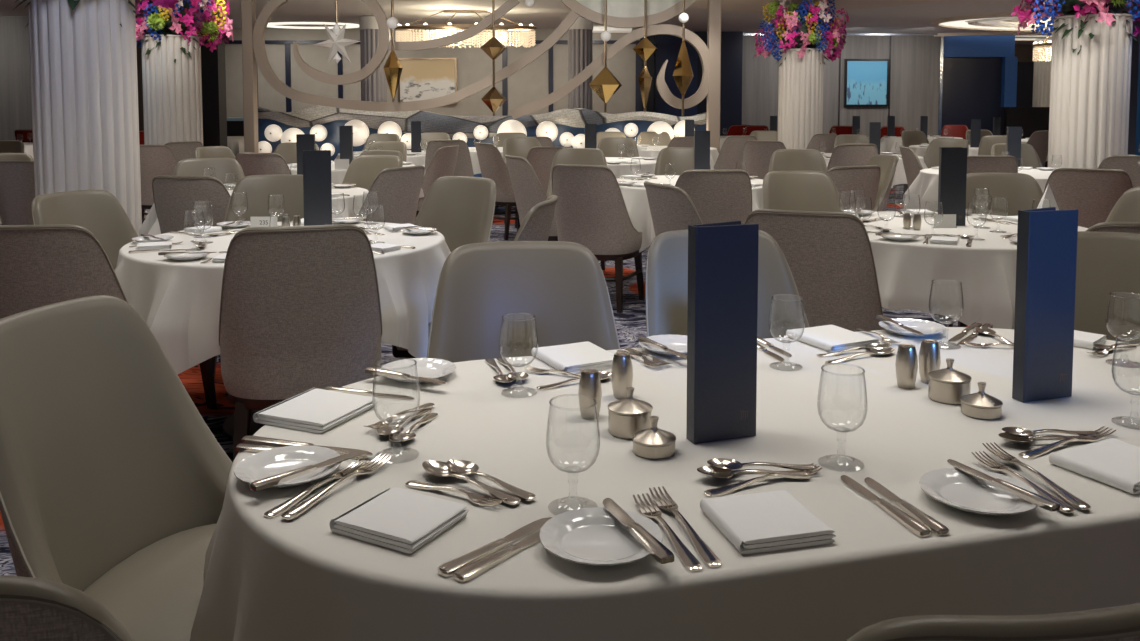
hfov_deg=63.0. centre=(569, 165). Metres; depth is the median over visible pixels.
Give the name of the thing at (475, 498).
fork
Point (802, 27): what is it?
flower arrangement
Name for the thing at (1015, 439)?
spoon bowl
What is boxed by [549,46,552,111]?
trim
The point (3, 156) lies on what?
dining chair
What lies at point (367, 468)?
fork
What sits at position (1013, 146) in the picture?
folder
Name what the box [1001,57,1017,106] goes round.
trim
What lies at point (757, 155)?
dining chair
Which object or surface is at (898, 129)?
dining chair
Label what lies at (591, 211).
dining chair
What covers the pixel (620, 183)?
plate
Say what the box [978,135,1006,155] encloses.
dining chair
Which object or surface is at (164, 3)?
flower arrangement
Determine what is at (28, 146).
tablecloth
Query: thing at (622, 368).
shaker
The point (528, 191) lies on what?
dining chair
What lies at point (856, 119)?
folder
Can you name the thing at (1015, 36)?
trim
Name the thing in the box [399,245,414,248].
table knife
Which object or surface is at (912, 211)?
napkin
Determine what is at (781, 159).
dining chair
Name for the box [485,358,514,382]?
spoon
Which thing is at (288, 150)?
dining chair
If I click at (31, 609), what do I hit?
dining chair
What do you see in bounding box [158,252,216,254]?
table knife
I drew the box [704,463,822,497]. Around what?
fork
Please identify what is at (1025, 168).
napkin
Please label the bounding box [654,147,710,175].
dining chair
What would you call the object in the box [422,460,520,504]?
spoon
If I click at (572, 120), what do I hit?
wall
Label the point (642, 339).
table knife
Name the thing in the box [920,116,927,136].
folder
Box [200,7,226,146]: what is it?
pillar
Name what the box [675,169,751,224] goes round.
dining chair
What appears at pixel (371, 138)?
dining chair
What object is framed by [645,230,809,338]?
dining chair
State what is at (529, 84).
wall
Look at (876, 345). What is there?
spoon bowl
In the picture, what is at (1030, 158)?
dining chair
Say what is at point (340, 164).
table card
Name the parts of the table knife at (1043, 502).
blade, handle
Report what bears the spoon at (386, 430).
on the tablecloth at (277, 578)
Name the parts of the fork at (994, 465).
handle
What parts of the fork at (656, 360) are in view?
handle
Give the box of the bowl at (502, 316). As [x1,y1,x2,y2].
[499,316,537,366]
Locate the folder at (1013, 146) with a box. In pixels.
[1006,127,1021,166]
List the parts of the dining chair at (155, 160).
seat frame, backrest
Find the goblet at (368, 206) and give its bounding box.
[366,206,384,243]
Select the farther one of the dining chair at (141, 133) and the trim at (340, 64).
the trim at (340, 64)
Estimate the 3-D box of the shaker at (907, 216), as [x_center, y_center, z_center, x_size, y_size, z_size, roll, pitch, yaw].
[1.473,0.242,4.061,0.035,0.069,0.035,0,4,0]
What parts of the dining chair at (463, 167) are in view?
backrest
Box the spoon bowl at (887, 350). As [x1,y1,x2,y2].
[870,347,894,354]
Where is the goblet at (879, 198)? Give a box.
[877,198,895,232]
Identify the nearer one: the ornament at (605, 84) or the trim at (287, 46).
the ornament at (605, 84)
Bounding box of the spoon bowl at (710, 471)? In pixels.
[697,466,733,478]
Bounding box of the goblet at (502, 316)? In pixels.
[499,316,537,388]
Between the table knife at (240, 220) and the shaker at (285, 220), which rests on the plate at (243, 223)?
the table knife at (240, 220)
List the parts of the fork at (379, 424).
handle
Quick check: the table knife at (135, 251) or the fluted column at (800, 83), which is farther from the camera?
the fluted column at (800, 83)
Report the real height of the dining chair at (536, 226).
0.930 m
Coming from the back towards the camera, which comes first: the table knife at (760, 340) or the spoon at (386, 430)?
the table knife at (760, 340)
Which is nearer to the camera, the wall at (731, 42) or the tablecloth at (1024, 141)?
the tablecloth at (1024, 141)
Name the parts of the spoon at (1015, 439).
handle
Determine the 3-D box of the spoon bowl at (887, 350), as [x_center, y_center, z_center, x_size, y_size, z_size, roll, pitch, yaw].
[0.681,0.405,2.026,0.061,0.011,0.042,-2,4,-27]
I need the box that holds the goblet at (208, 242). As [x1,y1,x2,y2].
[193,205,212,243]
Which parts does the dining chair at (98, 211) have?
backrest, leg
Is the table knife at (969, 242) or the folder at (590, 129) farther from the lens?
the folder at (590, 129)
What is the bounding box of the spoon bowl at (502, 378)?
[493,374,514,382]
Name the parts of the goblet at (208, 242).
stem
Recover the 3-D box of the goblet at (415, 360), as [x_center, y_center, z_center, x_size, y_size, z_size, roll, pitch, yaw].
[-0.268,0.377,1.438,0.073,0.146,0.073,3,5,40]
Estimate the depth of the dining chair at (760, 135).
12.93 m
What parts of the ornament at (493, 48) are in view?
rod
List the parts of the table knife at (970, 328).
blade, handle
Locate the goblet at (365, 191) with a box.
[362,191,378,224]
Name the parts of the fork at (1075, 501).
handle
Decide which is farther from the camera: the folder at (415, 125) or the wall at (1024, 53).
the wall at (1024, 53)
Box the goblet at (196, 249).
[184,210,204,250]
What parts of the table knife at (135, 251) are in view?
handle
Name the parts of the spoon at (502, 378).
handle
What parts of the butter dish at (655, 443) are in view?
lid, knob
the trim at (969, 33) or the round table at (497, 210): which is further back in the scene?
the trim at (969, 33)
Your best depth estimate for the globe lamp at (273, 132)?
12.66 m
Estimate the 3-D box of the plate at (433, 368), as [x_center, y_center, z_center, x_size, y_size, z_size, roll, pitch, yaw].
[-0.304,0.413,1.860,0.152,0.017,0.152,-1,4,-17]
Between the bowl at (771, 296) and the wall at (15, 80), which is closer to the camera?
the bowl at (771, 296)
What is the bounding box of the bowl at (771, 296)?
[769,296,804,342]
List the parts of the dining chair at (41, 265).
backrest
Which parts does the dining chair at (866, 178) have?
backrest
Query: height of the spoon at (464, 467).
0.012 m
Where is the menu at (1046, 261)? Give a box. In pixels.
[1012,207,1077,401]
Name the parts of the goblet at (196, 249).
stem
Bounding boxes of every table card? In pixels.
[250,217,276,226]
[334,159,348,169]
[932,214,956,227]
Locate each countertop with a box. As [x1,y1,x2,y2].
[227,118,243,120]
[227,118,243,135]
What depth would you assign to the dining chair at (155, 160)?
8.55 m
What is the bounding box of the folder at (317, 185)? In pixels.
[303,150,331,225]
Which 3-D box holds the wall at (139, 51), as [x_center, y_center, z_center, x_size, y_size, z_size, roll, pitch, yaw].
[-7.916,-1.206,17.032,1.863,2.750,0.150,0,4,0]
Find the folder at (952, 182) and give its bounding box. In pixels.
[938,147,966,225]
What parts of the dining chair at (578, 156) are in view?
backrest, leg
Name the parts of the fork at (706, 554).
handle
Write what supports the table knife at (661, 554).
on the plate at (593, 536)
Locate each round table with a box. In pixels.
[223,410,264,440]
[494,207,504,212]
[934,314,952,326]
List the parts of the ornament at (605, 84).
rod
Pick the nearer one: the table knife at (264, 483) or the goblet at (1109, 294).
the table knife at (264, 483)
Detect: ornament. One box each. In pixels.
[314,0,359,62]
[383,0,402,102]
[481,0,506,115]
[525,0,534,6]
[589,0,621,111]
[633,0,657,111]
[673,0,693,115]
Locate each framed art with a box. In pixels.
[398,58,456,103]
[844,59,889,106]
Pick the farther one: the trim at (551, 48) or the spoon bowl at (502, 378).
the trim at (551, 48)
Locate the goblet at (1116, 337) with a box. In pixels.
[1111,337,1139,418]
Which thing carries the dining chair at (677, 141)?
on the floor
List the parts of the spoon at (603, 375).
handle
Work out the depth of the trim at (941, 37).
19.21 m
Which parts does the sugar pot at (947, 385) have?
lid, knob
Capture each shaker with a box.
[282,216,289,226]
[293,216,300,225]
[578,369,601,419]
[611,352,632,398]
[895,344,917,388]
[903,213,910,228]
[913,214,920,229]
[918,339,940,383]
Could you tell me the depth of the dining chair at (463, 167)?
9.76 m
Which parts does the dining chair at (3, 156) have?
backrest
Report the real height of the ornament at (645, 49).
1.577 m
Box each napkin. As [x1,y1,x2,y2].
[136,241,171,249]
[184,226,221,233]
[212,252,226,262]
[253,388,377,432]
[330,486,468,553]
[371,242,400,252]
[384,223,418,230]
[531,341,613,374]
[621,161,636,163]
[621,175,640,178]
[632,183,644,186]
[700,490,835,554]
[751,183,760,186]
[786,325,879,351]
[906,209,933,214]
[930,235,958,244]
[1003,216,1017,221]
[1018,167,1032,169]
[1037,184,1058,209]
[1049,438,1139,494]
[1073,330,1106,348]
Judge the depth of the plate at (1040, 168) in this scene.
7.66 m
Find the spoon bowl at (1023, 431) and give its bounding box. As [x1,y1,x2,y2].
[1002,427,1035,436]
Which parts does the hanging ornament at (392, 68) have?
rod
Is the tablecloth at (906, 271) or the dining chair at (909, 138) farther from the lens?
the dining chair at (909, 138)
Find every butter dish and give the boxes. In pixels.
[632,416,675,459]
[960,382,1002,419]
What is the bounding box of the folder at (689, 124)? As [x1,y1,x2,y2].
[685,120,693,136]
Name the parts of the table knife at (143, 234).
handle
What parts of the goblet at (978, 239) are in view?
stem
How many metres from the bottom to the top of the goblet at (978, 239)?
0.146 m
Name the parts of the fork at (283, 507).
handle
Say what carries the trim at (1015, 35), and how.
attached to the wall at (915, 60)
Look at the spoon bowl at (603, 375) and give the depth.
1.85 m
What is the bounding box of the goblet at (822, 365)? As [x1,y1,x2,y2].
[817,365,867,459]
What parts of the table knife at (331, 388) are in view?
handle, blade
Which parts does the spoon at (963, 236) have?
handle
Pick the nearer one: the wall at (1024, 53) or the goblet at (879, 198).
the goblet at (879, 198)
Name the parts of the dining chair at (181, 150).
backrest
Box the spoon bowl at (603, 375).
[599,372,610,380]
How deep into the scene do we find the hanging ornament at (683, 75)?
11.73 m
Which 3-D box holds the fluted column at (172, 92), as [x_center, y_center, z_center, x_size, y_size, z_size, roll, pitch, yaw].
[-4.387,-0.408,10.296,0.660,2.050,0.660,0,4,0]
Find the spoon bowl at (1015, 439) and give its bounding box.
[998,432,1032,442]
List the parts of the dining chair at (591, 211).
backrest, leg, seat frame, leg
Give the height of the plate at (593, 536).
0.017 m
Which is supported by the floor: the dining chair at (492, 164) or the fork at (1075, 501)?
the dining chair at (492, 164)
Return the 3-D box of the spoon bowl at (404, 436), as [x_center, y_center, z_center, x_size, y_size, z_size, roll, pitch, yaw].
[-0.272,0.440,1.501,0.042,0.011,0.052,1,4,14]
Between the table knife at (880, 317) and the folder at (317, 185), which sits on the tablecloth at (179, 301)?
the folder at (317, 185)
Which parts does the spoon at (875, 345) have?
handle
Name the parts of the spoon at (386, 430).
handle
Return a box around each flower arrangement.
[13,0,181,30]
[135,0,233,62]
[753,0,848,65]
[1011,0,1139,54]
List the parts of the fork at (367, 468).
handle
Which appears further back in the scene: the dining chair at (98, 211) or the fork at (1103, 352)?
the dining chair at (98, 211)
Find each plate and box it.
[132,235,173,242]
[164,251,209,260]
[217,221,250,227]
[224,184,235,187]
[234,445,341,487]
[332,185,353,187]
[332,217,362,223]
[380,358,455,382]
[401,227,435,234]
[539,507,662,565]
[618,181,633,184]
[635,174,654,176]
[639,334,686,355]
[843,209,874,215]
[879,318,945,336]
[881,233,918,240]
[919,468,1037,515]
[1009,237,1016,242]
[1037,167,1056,169]
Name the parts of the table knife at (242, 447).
handle, blade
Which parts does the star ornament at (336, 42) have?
rod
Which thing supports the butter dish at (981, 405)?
on the tablecloth at (277, 578)
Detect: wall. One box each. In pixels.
[0,16,31,139]
[136,32,148,130]
[225,28,639,117]
[258,105,706,176]
[640,32,742,135]
[742,36,939,136]
[941,57,1001,133]
[1014,45,1033,61]
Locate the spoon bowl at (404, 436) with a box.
[389,432,415,442]
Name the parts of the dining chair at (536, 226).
seat frame, backrest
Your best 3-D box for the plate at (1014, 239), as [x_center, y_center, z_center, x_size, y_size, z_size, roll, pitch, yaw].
[1.790,0.296,3.620,0.152,0.017,0.152,1,4,9]
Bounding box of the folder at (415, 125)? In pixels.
[411,121,420,151]
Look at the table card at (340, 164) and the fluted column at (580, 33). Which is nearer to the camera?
the table card at (340, 164)
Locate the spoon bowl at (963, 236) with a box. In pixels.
[959,235,973,237]
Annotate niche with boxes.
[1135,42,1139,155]
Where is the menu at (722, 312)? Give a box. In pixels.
[686,221,758,443]
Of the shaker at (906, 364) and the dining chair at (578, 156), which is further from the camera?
the dining chair at (578, 156)
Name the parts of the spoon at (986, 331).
handle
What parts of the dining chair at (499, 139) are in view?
backrest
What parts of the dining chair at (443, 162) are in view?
backrest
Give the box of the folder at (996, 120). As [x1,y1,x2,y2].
[993,117,1000,134]
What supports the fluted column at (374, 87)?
on the floor
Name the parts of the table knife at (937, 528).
blade, handle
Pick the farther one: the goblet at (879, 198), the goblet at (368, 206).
the goblet at (879, 198)
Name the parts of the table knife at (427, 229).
handle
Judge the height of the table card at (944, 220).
0.060 m
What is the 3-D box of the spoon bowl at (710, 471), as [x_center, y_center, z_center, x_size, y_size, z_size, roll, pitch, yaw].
[0.211,0.446,1.349,0.053,0.011,0.042,0,4,-3]
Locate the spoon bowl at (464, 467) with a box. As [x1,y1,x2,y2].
[446,459,478,474]
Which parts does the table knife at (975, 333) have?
blade, handle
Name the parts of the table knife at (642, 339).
handle, blade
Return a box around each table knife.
[129,249,185,253]
[141,233,164,239]
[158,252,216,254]
[170,231,201,235]
[223,219,245,225]
[236,443,367,458]
[241,435,372,455]
[249,451,365,490]
[324,386,413,399]
[332,216,366,219]
[365,367,445,383]
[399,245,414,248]
[402,227,436,230]
[438,517,552,577]
[453,530,539,582]
[603,498,673,563]
[638,336,686,358]
[757,336,791,356]
[757,343,784,361]
[841,475,931,536]
[865,477,948,535]
[875,233,916,235]
[876,315,922,335]
[947,459,1060,510]
[948,322,981,341]
[957,323,992,344]
[966,240,971,246]
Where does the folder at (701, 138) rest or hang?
on the tablecloth at (635, 198)
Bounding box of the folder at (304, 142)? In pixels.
[296,134,314,174]
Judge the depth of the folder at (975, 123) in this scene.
11.70 m
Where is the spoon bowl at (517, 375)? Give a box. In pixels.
[507,372,527,380]
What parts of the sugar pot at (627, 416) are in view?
knob, lid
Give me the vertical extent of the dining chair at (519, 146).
0.930 m
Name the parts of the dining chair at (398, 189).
backrest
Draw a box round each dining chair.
[0,140,23,152]
[0,153,33,224]
[0,161,34,224]
[0,224,127,318]
[0,295,232,640]
[0,576,132,640]
[14,130,32,141]
[32,189,216,408]
[139,131,143,144]
[139,145,177,222]
[142,141,202,223]
[152,175,230,233]
[173,158,243,183]
[195,146,235,158]
[212,174,303,379]
[219,224,381,460]
[235,152,291,176]
[274,142,318,163]
[342,155,401,190]
[357,165,424,224]
[359,150,402,166]
[363,134,399,149]
[368,141,406,161]
[392,195,557,359]
[414,176,495,251]
[416,145,459,214]
[421,133,449,149]
[425,140,473,176]
[427,241,619,362]
[474,142,519,239]
[494,133,526,207]
[503,137,540,227]
[505,155,557,240]
[527,147,570,195]
[532,137,553,146]
[547,148,606,270]
[552,164,644,312]
[597,132,625,144]
[597,137,638,157]
[637,132,670,145]
[644,181,702,235]
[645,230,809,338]
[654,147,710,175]
[667,137,693,146]
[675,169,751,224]
[714,136,756,169]
[726,125,748,135]
[742,125,768,135]
[742,141,785,179]
[745,209,883,331]
[750,131,777,140]
[762,171,843,211]
[769,149,827,172]
[806,134,836,152]
[826,165,880,210]
[827,144,877,169]
[829,126,851,135]
[834,134,868,148]
[846,603,1139,640]
[866,155,898,211]
[880,126,904,153]
[899,146,922,187]
[901,131,928,194]
[904,138,968,191]
[933,156,1017,211]
[940,125,967,139]
[958,173,1042,326]
[966,130,992,144]
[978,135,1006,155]
[991,143,1041,168]
[1026,131,1048,166]
[1043,168,1132,227]
[1074,231,1139,342]
[1086,222,1139,233]
[1098,155,1139,187]
[1105,187,1139,221]
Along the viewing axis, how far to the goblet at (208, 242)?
3.65 m
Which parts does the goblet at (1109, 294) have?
stem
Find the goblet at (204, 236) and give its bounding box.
[193,201,211,237]
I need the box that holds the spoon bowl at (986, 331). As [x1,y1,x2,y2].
[975,327,995,334]
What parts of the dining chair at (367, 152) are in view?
backrest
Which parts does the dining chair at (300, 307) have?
leg, leg, seat frame, backrest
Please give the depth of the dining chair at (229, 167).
6.36 m
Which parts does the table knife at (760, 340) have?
handle, blade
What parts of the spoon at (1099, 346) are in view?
handle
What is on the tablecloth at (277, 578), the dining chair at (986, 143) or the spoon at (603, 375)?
the spoon at (603, 375)
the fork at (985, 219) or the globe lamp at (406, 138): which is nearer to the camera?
the fork at (985, 219)
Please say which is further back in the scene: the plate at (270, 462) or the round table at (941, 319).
the round table at (941, 319)
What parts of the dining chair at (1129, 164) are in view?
backrest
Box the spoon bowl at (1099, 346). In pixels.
[1093,344,1110,350]
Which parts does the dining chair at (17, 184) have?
backrest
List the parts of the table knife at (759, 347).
handle, blade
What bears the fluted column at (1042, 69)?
on the floor
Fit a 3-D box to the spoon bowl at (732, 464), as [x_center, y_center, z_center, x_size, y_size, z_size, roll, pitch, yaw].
[0.229,0.444,1.378,0.052,0.011,0.042,0,4,-2]
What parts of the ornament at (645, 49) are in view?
rod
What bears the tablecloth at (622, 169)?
on the round table
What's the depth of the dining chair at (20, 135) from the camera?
13.48 m
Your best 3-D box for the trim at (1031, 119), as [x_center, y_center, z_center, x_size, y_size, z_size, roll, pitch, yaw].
[9.577,-0.591,19.178,1.222,1.238,0.150,0,4,0]
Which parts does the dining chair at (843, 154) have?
backrest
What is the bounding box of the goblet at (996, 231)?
[989,197,1007,232]
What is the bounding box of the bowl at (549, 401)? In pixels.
[546,401,599,471]
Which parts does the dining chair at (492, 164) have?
backrest, seat frame, leg, leg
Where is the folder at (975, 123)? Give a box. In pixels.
[970,119,980,146]
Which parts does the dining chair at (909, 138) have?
backrest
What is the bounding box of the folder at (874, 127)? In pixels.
[869,122,880,154]
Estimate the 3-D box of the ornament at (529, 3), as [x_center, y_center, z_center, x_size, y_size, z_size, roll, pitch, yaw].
[-0.509,-2.118,11.735,0.128,0.229,0.128,0,4,0]
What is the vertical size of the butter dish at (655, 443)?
0.056 m
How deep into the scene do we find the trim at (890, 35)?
19.20 m
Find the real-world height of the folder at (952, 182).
0.350 m
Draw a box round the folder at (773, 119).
[770,116,776,130]
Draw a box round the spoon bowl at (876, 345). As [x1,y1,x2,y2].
[866,343,890,349]
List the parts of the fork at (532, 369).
handle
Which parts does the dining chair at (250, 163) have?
backrest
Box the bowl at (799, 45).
[783,42,818,47]
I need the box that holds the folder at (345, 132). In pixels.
[339,126,352,164]
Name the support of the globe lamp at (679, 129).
attached to the wall at (572, 120)
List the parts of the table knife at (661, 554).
blade, handle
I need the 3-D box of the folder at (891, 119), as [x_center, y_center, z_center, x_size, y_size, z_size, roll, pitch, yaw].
[5.249,-0.641,15.214,0.114,0.350,0.051,0,4,0]
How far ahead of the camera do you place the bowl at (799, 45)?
12.52 m
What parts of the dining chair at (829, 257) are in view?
backrest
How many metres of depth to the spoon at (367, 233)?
3.93 m
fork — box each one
[200,256,215,263]
[264,458,368,517]
[281,453,392,519]
[364,403,434,428]
[405,480,506,505]
[524,365,600,378]
[616,350,663,366]
[625,348,671,364]
[633,493,702,571]
[649,486,720,567]
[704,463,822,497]
[855,328,899,342]
[918,234,959,236]
[923,235,931,243]
[964,341,1013,346]
[971,451,1074,512]
[982,442,1090,509]
[985,219,1017,224]
[1018,426,1115,458]
[1087,346,1136,355]
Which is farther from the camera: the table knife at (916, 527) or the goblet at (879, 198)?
the goblet at (879, 198)
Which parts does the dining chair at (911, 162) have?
backrest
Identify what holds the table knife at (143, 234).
on the plate at (141, 239)
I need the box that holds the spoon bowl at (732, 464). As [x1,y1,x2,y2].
[707,458,742,470]
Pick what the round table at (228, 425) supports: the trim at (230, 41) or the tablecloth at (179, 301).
the tablecloth at (179, 301)
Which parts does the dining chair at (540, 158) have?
backrest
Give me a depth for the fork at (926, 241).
3.67 m
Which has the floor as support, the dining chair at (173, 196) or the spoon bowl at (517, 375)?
the dining chair at (173, 196)
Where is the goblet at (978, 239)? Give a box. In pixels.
[967,202,986,240]
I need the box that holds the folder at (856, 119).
[852,116,859,134]
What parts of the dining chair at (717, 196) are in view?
backrest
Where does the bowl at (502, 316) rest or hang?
on the goblet at (502, 316)
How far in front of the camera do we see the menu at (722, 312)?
1.50 m
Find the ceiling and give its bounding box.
[0,0,1057,44]
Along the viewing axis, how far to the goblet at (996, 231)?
3.97 m
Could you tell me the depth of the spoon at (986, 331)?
2.19 m
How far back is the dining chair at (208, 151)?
8.16 m
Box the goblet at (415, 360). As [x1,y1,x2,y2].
[372,360,419,451]
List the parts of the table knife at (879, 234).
handle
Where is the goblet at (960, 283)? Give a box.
[929,283,963,344]
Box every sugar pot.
[608,387,652,438]
[928,358,971,404]
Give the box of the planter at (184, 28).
[147,26,189,33]
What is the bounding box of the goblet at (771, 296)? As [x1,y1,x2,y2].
[769,296,804,364]
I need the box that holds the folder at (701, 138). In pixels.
[694,131,709,169]
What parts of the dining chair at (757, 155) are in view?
backrest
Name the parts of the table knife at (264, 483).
handle, blade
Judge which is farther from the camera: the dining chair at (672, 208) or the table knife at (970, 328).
the dining chair at (672, 208)
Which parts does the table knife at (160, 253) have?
handle, blade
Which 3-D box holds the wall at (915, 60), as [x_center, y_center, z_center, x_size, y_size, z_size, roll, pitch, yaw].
[5.477,-1.359,19.327,4.369,2.750,0.150,0,4,0]
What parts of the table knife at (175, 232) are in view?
handle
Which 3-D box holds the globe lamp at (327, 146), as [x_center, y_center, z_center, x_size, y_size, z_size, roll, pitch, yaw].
[-3.330,-0.221,12.848,0.196,0.196,0.371,0,4,0]
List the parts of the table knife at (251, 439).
handle, blade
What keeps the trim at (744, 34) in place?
attached to the wall at (915, 60)
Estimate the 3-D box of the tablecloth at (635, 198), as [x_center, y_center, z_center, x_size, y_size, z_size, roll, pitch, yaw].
[0.824,0.328,6.530,1.419,0.430,1.438,-1,4,-12]
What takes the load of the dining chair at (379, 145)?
on the floor
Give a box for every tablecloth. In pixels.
[23,142,33,158]
[114,221,450,374]
[139,186,368,236]
[190,327,1139,640]
[227,136,243,156]
[289,162,423,197]
[333,150,425,174]
[468,147,502,173]
[605,157,655,176]
[616,175,762,252]
[637,146,718,169]
[720,136,728,149]
[822,153,927,187]
[858,211,1087,328]
[880,136,962,153]
[903,168,1053,210]
[909,145,978,157]
[1021,139,1047,160]
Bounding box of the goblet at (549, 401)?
[546,401,599,505]
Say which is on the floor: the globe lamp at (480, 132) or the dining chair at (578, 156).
the dining chair at (578, 156)
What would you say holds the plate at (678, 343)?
on the tablecloth at (277, 578)
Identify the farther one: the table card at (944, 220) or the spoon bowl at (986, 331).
the table card at (944, 220)
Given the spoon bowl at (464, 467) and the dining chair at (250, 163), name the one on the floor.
the dining chair at (250, 163)
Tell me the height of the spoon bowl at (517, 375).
0.011 m
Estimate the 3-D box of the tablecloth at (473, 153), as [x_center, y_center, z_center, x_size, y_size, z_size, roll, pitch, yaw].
[-0.998,0.016,11.223,1.427,0.430,1.428,0,4,-5]
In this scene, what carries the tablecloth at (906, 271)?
on the round table at (941, 319)
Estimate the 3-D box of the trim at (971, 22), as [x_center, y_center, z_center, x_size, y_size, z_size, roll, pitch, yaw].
[10.900,-2.484,15.970,8.020,0.040,3.220,0,4,0]
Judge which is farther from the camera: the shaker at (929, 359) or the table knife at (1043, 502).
the shaker at (929, 359)
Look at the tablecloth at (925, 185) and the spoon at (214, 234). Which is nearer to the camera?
the spoon at (214, 234)
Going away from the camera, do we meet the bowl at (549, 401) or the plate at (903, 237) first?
the bowl at (549, 401)
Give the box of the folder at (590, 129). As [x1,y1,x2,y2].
[585,124,596,148]
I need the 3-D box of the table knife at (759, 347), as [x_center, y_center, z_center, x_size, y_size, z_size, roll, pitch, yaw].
[0.428,0.405,2.057,0.021,0.009,0.185,-1,4,-16]
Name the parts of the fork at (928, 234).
handle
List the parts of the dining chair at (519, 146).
backrest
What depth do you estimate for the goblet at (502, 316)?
1.75 m
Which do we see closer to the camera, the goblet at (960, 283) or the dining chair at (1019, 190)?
the goblet at (960, 283)
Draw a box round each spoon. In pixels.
[195,241,206,247]
[206,232,236,235]
[360,227,371,234]
[377,408,431,435]
[389,413,437,442]
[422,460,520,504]
[446,459,535,500]
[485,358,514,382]
[496,357,527,380]
[537,372,610,389]
[697,466,810,478]
[707,458,817,470]
[817,343,890,357]
[825,347,894,364]
[862,219,886,221]
[926,234,973,237]
[975,327,1013,347]
[979,217,1009,224]
[998,432,1097,442]
[1002,427,1099,436]
[1093,342,1139,350]
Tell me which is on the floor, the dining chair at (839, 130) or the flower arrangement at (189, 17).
the dining chair at (839, 130)
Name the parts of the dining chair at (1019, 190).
leg, backrest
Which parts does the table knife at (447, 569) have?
handle, blade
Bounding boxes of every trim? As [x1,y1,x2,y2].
[228,40,655,43]
[257,67,257,98]
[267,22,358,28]
[285,44,291,111]
[337,51,342,98]
[398,0,454,1]
[502,46,507,115]
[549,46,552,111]
[593,28,631,32]
[635,44,640,111]
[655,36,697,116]
[691,0,943,12]
[743,33,937,35]
[838,55,840,125]
[888,35,890,115]
[931,11,1063,31]
[934,32,1047,40]
[938,36,943,135]
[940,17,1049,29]
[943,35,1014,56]
[968,15,1058,28]
[978,17,1050,26]
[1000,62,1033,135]
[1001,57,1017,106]
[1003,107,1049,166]
[1015,35,1051,38]
[1015,36,1051,36]
[1125,1,1139,154]
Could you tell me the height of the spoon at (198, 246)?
0.012 m
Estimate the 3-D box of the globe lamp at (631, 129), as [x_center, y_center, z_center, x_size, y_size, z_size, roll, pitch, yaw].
[0.838,-0.495,12.830,0.196,0.196,0.371,0,4,0]
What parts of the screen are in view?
post, medallion panel, post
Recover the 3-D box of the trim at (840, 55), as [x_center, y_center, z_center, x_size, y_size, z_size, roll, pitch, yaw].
[5.570,-1.342,19.238,0.016,2.729,0.030,0,4,0]
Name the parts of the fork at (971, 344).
handle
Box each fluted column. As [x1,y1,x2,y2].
[28,0,141,236]
[141,34,202,217]
[359,16,386,101]
[568,16,592,109]
[778,48,824,148]
[1032,39,1051,106]
[1048,14,1133,169]
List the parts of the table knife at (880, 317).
handle, blade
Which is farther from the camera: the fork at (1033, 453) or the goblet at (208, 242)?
the goblet at (208, 242)
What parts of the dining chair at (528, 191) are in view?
backrest, seat frame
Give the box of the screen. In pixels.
[241,0,721,152]
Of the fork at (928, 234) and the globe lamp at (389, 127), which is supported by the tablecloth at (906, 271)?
the fork at (928, 234)
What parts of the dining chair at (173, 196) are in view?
backrest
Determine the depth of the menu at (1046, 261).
1.70 m
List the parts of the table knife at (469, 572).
handle, blade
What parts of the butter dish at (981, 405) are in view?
lid, knob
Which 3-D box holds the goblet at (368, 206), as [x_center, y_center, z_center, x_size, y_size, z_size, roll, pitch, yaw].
[-0.760,0.230,3.643,0.073,0.146,0.073,3,5,40]
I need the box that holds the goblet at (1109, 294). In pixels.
[1106,294,1138,362]
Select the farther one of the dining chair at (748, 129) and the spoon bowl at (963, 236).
the dining chair at (748, 129)
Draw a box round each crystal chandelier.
[395,10,536,48]
[1032,33,1051,61]
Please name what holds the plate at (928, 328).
on the tablecloth at (277, 578)
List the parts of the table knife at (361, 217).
handle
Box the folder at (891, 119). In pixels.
[887,116,894,135]
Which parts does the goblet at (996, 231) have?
stem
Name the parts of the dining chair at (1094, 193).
backrest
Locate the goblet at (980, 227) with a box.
[974,194,991,228]
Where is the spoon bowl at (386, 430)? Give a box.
[377,426,403,435]
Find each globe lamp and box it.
[258,141,271,152]
[264,124,282,141]
[281,128,303,142]
[310,125,326,140]
[320,143,334,155]
[344,120,368,145]
[378,121,401,138]
[401,133,410,148]
[452,132,466,142]
[473,125,487,139]
[497,120,526,135]
[536,121,557,141]
[559,132,573,146]
[572,134,584,147]
[605,128,619,131]
[624,123,637,136]
[647,121,673,139]
[673,120,694,136]
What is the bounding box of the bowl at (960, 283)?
[929,283,963,323]
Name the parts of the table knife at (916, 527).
blade, handle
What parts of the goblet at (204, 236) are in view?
stem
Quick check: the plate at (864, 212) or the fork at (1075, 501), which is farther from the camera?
the plate at (864, 212)
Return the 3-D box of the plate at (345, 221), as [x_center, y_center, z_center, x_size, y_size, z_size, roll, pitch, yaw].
[-1.024,0.254,4.257,0.152,0.017,0.152,4,5,43]
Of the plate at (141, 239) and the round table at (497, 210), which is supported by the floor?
the round table at (497, 210)
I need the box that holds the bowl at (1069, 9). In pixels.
[1061,2,1124,15]
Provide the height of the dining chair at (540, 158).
0.930 m
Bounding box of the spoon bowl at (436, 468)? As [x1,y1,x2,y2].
[422,460,456,476]
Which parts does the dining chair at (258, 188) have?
leg, backrest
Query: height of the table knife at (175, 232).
0.009 m
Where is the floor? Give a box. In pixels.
[0,167,1047,575]
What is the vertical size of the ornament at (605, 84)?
1.552 m
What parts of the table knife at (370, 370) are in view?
handle, blade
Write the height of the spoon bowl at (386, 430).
0.011 m
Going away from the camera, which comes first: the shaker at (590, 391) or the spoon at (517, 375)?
the shaker at (590, 391)
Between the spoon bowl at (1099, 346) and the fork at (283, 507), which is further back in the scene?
the spoon bowl at (1099, 346)
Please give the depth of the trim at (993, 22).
16.50 m

